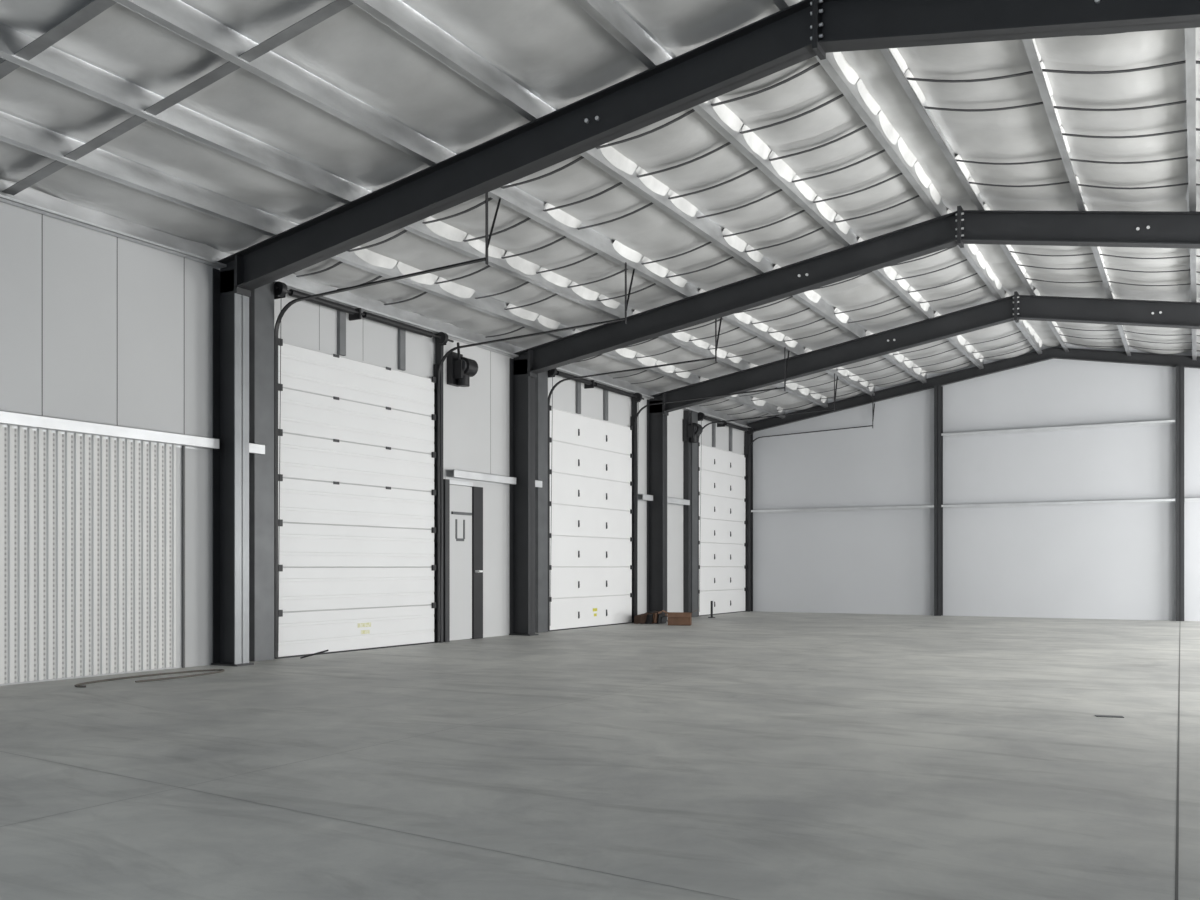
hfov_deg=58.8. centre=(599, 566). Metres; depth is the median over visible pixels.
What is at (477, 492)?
door
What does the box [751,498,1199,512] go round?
wall girt
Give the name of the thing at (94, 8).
sag angle
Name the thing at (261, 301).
door
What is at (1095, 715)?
sheet
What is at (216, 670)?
hose
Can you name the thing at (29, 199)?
strut
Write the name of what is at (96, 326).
wall
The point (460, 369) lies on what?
opener
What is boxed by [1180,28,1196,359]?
roof purlin
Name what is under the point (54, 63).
roof purlin
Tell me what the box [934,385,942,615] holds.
column
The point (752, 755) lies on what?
floor
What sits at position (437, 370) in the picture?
track
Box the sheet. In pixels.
[1095,715,1123,717]
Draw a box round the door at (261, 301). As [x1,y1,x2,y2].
[249,282,442,661]
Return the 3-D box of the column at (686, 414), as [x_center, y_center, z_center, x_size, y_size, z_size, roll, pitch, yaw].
[1.869,-1.110,22.789,0.117,4.420,0.140,0,0,29]
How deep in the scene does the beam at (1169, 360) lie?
23.15 m
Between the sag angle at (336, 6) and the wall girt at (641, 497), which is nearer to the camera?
the sag angle at (336, 6)
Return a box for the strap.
[296,32,1199,417]
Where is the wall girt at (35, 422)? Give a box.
[0,410,264,453]
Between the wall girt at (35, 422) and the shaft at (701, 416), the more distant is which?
the shaft at (701, 416)
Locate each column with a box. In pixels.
[745,432,752,611]
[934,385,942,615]
[1176,365,1183,620]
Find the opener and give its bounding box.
[447,342,477,386]
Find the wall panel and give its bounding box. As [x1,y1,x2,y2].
[0,424,184,683]
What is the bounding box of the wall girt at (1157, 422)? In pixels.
[941,419,1175,437]
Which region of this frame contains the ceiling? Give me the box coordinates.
[0,0,1199,420]
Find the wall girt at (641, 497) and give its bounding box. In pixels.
[638,494,652,501]
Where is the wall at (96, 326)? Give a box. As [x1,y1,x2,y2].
[0,179,744,685]
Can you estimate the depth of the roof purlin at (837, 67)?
11.73 m
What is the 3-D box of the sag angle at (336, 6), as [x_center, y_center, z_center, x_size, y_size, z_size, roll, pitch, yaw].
[-2.438,-4.030,8.077,6.856,1.241,0.113,0,0,29]
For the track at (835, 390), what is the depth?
23.19 m
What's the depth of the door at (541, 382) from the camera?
17.69 m
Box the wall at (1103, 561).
[748,343,1199,620]
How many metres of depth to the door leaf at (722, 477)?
24.43 m
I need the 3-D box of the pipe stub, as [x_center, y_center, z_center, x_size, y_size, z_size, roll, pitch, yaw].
[2.375,0.920,22.631,0.160,0.360,0.160,0,0,29]
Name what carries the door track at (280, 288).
attached to the wall at (96, 326)
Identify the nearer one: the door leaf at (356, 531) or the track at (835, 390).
the door leaf at (356, 531)
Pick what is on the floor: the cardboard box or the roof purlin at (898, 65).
the cardboard box
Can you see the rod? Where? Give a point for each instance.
(324, 650)
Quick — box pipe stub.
[708,601,715,617]
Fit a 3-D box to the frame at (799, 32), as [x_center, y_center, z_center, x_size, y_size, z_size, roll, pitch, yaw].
[1.872,-1.752,8.766,13.838,5.704,0.681,0,0,29]
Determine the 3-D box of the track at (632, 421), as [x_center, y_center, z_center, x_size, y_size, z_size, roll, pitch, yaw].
[1.254,-1.416,18.602,3.140,5.031,3.454,0,0,29]
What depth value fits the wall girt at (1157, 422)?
22.39 m
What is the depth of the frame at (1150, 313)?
19.23 m
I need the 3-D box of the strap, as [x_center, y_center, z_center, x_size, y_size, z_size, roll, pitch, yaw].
[5.627,-4.063,15.448,13.706,1.133,15.387,0,0,29]
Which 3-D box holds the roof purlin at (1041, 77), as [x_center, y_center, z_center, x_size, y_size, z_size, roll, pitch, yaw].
[3.655,-4.420,9.072,0.140,0.229,29.360,0,0,29]
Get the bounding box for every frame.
[211,0,1199,666]
[509,206,1199,635]
[647,291,1199,621]
[691,411,731,616]
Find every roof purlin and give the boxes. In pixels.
[0,22,827,407]
[0,110,784,417]
[113,0,875,395]
[349,0,926,382]
[573,0,983,368]
[773,0,1042,354]
[879,48,1068,351]
[1022,39,1130,355]
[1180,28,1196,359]
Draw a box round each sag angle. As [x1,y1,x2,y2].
[0,0,116,78]
[2,0,352,195]
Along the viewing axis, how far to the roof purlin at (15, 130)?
11.09 m
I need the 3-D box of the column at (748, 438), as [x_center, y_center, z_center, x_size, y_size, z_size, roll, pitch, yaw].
[3.620,-1.071,25.830,0.120,4.342,0.198,0,0,29]
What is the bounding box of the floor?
[0,611,1199,899]
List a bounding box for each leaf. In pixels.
[274,338,435,658]
[450,485,471,640]
[549,406,632,630]
[699,443,746,615]
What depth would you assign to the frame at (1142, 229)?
14.84 m
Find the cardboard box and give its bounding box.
[662,610,696,625]
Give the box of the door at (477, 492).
[443,479,482,641]
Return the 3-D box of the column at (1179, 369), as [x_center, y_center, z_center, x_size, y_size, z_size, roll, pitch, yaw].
[11.626,-1.450,21.339,0.150,5.100,0.198,0,0,29]
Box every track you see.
[274,192,634,657]
[548,317,789,630]
[698,373,874,615]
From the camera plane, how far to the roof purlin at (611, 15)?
11.21 m
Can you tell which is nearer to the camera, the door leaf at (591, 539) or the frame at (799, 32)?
the frame at (799, 32)
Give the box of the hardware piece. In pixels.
[451,511,482,572]
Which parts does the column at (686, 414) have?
post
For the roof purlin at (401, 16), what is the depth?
10.00 m
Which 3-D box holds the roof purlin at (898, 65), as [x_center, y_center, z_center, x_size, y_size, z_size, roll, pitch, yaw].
[2.635,-4.618,9.644,0.140,0.229,29.360,0,0,29]
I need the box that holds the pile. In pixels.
[634,611,666,623]
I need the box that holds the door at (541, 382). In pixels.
[535,371,637,632]
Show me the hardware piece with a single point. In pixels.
(452, 512)
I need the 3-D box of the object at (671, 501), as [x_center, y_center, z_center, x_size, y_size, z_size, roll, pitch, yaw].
[1.480,-1.343,22.055,0.158,0.126,1.480,0,0,29]
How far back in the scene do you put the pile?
20.25 m
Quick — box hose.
[75,669,224,686]
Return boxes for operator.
[682,413,702,442]
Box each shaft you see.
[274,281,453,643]
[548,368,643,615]
[698,412,753,611]
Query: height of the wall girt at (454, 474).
0.126 m
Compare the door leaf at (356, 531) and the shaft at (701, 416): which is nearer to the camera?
the door leaf at (356, 531)
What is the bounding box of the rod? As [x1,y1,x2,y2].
[300,650,328,658]
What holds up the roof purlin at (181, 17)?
attached to the ceiling
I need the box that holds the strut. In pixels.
[0,179,750,427]
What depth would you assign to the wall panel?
10.48 m
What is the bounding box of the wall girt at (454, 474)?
[445,469,541,487]
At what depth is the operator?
22.68 m
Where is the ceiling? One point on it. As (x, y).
(555, 48)
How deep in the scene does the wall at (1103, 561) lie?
23.17 m
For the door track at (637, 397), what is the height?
4.345 m

